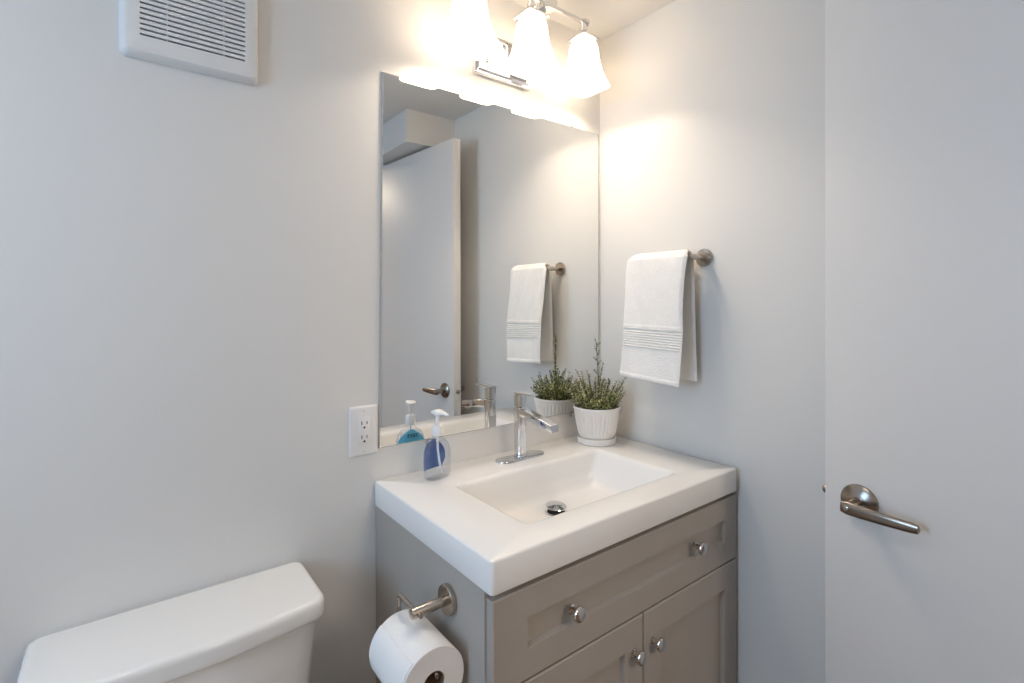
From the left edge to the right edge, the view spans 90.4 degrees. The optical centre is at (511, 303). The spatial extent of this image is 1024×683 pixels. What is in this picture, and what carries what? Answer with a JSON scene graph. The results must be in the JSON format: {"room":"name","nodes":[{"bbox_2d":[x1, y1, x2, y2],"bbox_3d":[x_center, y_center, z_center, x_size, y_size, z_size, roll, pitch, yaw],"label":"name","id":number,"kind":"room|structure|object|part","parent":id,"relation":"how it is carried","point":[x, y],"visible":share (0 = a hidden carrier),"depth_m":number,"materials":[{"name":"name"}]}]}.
{"room":"bathroom","nodes":[
{"label":"bathroom","id":0,"kind":"room"},
{"bbox_2d":[0,0,599,682],"bbox_3d":[-0.689,0.210,1.019,2.615,2.181,0.100,0,0,-38],"label":"wall","id":1,"kind":"structure","parent":0,"point":[190,261],"depth_m":1.01,"materials":[{"name":"white paint"}]},
{"bbox_2d":[118,0,257,85],"bbox_3d":[-0.622,-0.574,0.994,0.233,0.235,0.021,0,0,-38],"label":"air vent","id":2,"kind":"object","parent":1,"relation":"in","point":[214,38],"visible":1,"depth_m":0.99,"materials":[{"name":"plastic"}]},
{"bbox_2d":[349,404,377,457],"bbox_3d":[-0.352,0.302,1.210,0.070,0.118,0.008,0,0,-38],"label":"power outlet","id":3,"kind":"object","parent":1,"relation":"attached to","point":[363,420],"visible":1,"depth_m":1.21,"materials":[{"name":"white plastic"}]},
{"bbox_2d":[357,416,370,445],"bbox_3d":[-0.351,0.302,1.208,0.033,0.067,0.003,0,0,-38],"label":"receptacle","id":4,"kind":"object","parent":3,"relation":"attached to","point":[363,422],"depth_m":1.21,"materials":[{"name":"white plastic"}]},
{"bbox_2d":[378,71,598,447],"bbox_3d":[-0.016,-0.108,1.468,0.776,0.944,0.010,0,0,-38],"label":"wall mirror","id":5,"kind":"object","parent":1,"relation":"attached to","point":[489,212],"visible":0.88,"depth_m":1.41,"materials":[{"name":"clear glass"}]},
{"bbox_2d":[439,0,609,97],"bbox_3d":[0.036,-0.741,1.400,0.524,0.212,0.179,0,0,-38],"label":"vanity light","id":6,"kind":"object","parent":1,"relation":"attached to","point":[469,34],"visible":1,"depth_m":1.39,"materials":[{"name":"white glass"}]},
{"bbox_3d":[-0.105,-0.703,1.256,0.124,0.133,0.124,0,0,-38],"label":"lamp shade","id":7,"kind":"part","parent":6,"relation":"part of","materials":[{"name":"white glass"}]},
{"bbox_3d":[0.053,-0.704,1.378,0.124,0.133,0.124,0,0,-38],"label":"lamp shade","id":8,"kind":"part","parent":6,"relation":"part of","materials":[{"name":"white glass"}]},
{"bbox_3d":[0.074,-0.777,1.443,0.046,0.140,0.114,0,0,-38],"label":"arm","id":9,"kind":"part","parent":6,"relation":"part of","materials":[{"name":"silver metal"}]},
{"bbox_3d":[0.211,-0.704,1.500,0.124,0.133,0.124,0,0,-38],"label":"lamp shade","id":10,"kind":"part","parent":6,"relation":"part of","materials":[{"name":"white glass"}]},
{"bbox_2d":[509,0,674,40],"bbox_3d":[0.714,-0.903,-0.805,2.615,0.050,4.700,0,0,-38],"label":"ceiling","id":11,"kind":"structure","parent":0,"point":[606,18],"depth_m":1.54,"materials":[{"name":"white paint"}]},
{"bbox_2d":[600,0,824,682],"bbox_3d":[1.742,0.209,-0.074,0.100,2.181,4.600,0,0,-38],"label":"wall","id":12,"kind":"structure","parent":0,"point":[712,112],"depth_m":1.32,"materials":[{"name":"white paint"}]},
{"bbox_2d":[687,249,712,266],"bbox_3d":[0.447,-0.127,1.459,0.075,0.049,0.236,0,0,-38],"label":"towel bar","id":13,"kind":"object","parent":12,"relation":"attached to","point":[704,257],"visible":0.5,"depth_m":1.39,"materials":[{"name":"silver metal"}]},
{"bbox_2d":[620,249,696,387],"bbox_3d":[0.411,0.037,1.442,0.103,0.370,0.208,0,0,-38],"label":"hand towel","id":14,"kind":"object","parent":13,"relation":"hanging from","point":[659,342],"visible":0.99,"depth_m":1.41,"materials":[{"name":"white fabric"}]},
{"bbox_3d":[0.501,-0.127,1.382,0.066,0.018,0.018,0,0,-38],"label":"post","id":15,"kind":"part","parent":13,"relation":"part of","materials":[{"name":"silver metal"}]},
{"bbox_2d":[822,0,1023,682],"bbox_3d":[0.852,0.283,0.807,0.161,2.007,0.658,0,0,-38],"label":"door","id":16,"kind":"structure","parent":12,"relation":"in","point":[923,488],"depth_m":0.91,"materials":[{"name":"white paint"}]},
{"bbox_3d":[0.676,0.387,0.993,0.014,0.067,0.067,0,0,-33],"label":"handle","id":17,"kind":"part","parent":16,"relation":"part of","materials":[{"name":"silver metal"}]},
{"bbox_3d":[0.666,0.390,0.928,0.014,0.025,0.125,0,0,-34],"label":"lever","id":18,"kind":"part","parent":16,"relation":"part of","materials":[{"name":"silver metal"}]},
{"bbox_3d":[0.717,1.328,-0.800,2.615,0.050,4.700,0,0,-38],"label":"floor","id":19,"kind":"structure","parent":0,"visible":0},
{"bbox_2d":[17,562,323,682],"bbox_3d":[-0.423,0.932,0.708,0.440,0.738,0.712,0,0,-38],"label":"toilet","id":20,"kind":"object","parent":19,"relation":"on","point":[258,627],"visible":1,"depth_m":0.88,"materials":[{"name":"white ceramic"}]},
{"bbox_3d":[-0.579,0.765,0.913,0.418,0.331,0.192,0,0,-38],"label":"tank","id":21,"kind":"part","parent":20,"relation":"part of","materials":[{"name":"white ceramic"}]},
{"bbox_2d":[376,493,736,682],"bbox_3d":[0.138,0.893,1.269,0.788,0.812,0.510,0,0,-38],"label":"vanity cabinet","id":22,"kind":"object","parent":19,"relation":"on","point":[657,604],"visible":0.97,"depth_m":1.07,"materials":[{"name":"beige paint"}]},
{"bbox_2d":[396,583,456,678],"bbox_3d":[-0.150,0.578,0.931,0.079,0.105,0.153,0,0,-38],"label":"toilet paper holder","id":23,"kind":"object","parent":22,"relation":"attached to","point":[446,600],"visible":0.81,"depth_m":0.93,"materials":[{"name":"silver metal"}]},
{"bbox_2d":[369,609,463,682],"bbox_3d":[-0.172,0.640,0.908,0.121,0.120,0.132,0,0,-38],"label":"toilet paper roll","id":24,"kind":"object","parent":23,"relation":"hanging from","point":[403,649],"visible":0.98,"depth_m":0.88,"materials":[{"name":"paper"}]},
{"bbox_3d":[-0.172,0.589,0.914,0.008,0.081,0.153,0,0,-38],"label":"swing arm","id":25,"kind":"part","parent":23,"relation":"part of","materials":[{"name":"silver metal"}]},
{"bbox_3d":[-0.152,0.553,0.926,0.068,0.019,0.019,0,0,-38],"label":"post","id":26,"kind":"part","parent":23,"relation":"part of","materials":[{"name":"silver metal"}]},
{"bbox_2d":[375,435,735,595],"bbox_3d":[0.125,0.479,1.273,0.780,0.106,0.490,0,0,-38],"label":"countertop","id":27,"kind":"structure","parent":22,"relation":"on","point":[503,527],"depth_m":1.17,"materials":[{"name":"white ceramic"}]},
{"bbox_2d":[423,409,450,472],"bbox_3d":[-0.183,0.343,1.248,0.070,0.166,0.064,0,0,-14],"label":"soap dispenser","id":28,"kind":"object","parent":27,"relation":"on","point":[434,452],"visible":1,"depth_m":1.25,"materials":[{"name":"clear plastic"}]},
{"bbox_3d":[-0.183,0.282,1.248,0.014,0.027,0.014,0,0,-38],"label":"pump stem","id":29,"kind":"part","parent":28,"relation":"part of","materials":[{"name":"white plastic"}]},
{"bbox_2d":[495,391,557,463],"bbox_3d":[0.059,0.335,1.362,0.160,0.183,0.166,0,0,-38],"label":"faucet","id":30,"kind":"object","parent":27,"relation":"on","point":[522,414],"visible":1,"depth_m":1.39,"materials":[{"name":"silver metal"}]},
{"bbox_3d":[0.023,0.423,1.409,0.160,0.005,0.049,0,0,-38],"label":"plate","id":31,"kind":"part","parent":30,"relation":"part of","materials":[{"name":"silver metal"}]},
{"bbox_3d":[0.023,0.267,1.409,0.028,0.034,0.028,0,0,-38],"label":"lever handle","id":32,"kind":"part","parent":30,"relation":"part of","materials":[{"name":"silver metal"}]},
{"bbox_3d":[0.037,0.246,1.390,0.025,0.006,0.076,0,0,-38],"label":"lever blade","id":33,"kind":"part","parent":30,"relation":"part of","materials":[{"name":"silver metal"}]},
{"bbox_3d":[0.070,0.309,1.348,0.026,0.040,0.129,0,0,-38],"label":"spout","id":34,"kind":"part","parent":30,"relation":"part of","materials":[{"name":"silver metal"}]},
{"bbox_2d":[560,338,626,446],"bbox_3d":[0.256,0.264,1.570,0.184,0.321,0.177,0,0,32],"label":"potted plant","id":35,"kind":"object","parent":27,"relation":"on","point":[596,421],"visible":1,"depth_m":1.52,"materials":[{"name":"green plant"}]},
{"bbox_3d":[0.260,0.364,1.565,0.142,0.103,0.142,0,0,-38],"label":"pot","id":36,"kind":"part","parent":35,"relation":"part of","materials":[{"name":"white ceramic"}]},
{"bbox_3d":[0.121,0.577,0.951,0.030,0.030,0.028,0,0,-38],"label":"knob","id":37,"kind":"part","parent":22,"relation":"part of","materials":[{"name":"silver metal"}]},
{"bbox_3d":[0.120,0.933,0.979,0.397,0.534,0.018,0,0,-38],"label":"cabinet door","id":38,"kind":"part","parent":22,"relation":"part of","materials":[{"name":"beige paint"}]},
{"bbox_3d":[0.272,0.580,1.097,0.783,0.164,0.018,0,0,-38],"label":"drawer","id":39,"kind":"part","parent":22,"relation":"part of","materials":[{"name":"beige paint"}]},
{"bbox_3d":[0.265,0.736,1.062,0.030,0.030,0.028,0,0,-38],"label":"knob","id":40,"kind":"part","parent":22,"relation":"part of","materials":[{"name":"silver metal"}]},
{"bbox_3d":[0.317,0.735,1.102,0.030,0.030,0.028,0,0,-38],"label":"knob","id":41,"kind":"part","parent":22,"relation":"part of","materials":[{"name":"silver metal"}]},
{"bbox_3d":[0.431,0.932,1.219,0.383,0.534,0.018,0,0,-38],"label":"cabinet door","id":42,"kind":"part","parent":22,"relation":"part of","materials":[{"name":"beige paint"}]},
{"bbox_3d":[0.443,0.575,1.199,0.030,0.030,0.028,0,0,-38],"label":"knob","id":43,"kind":"part","parent":22,"relation":"part of","materials":[{"name":"silver metal"}]}
]}

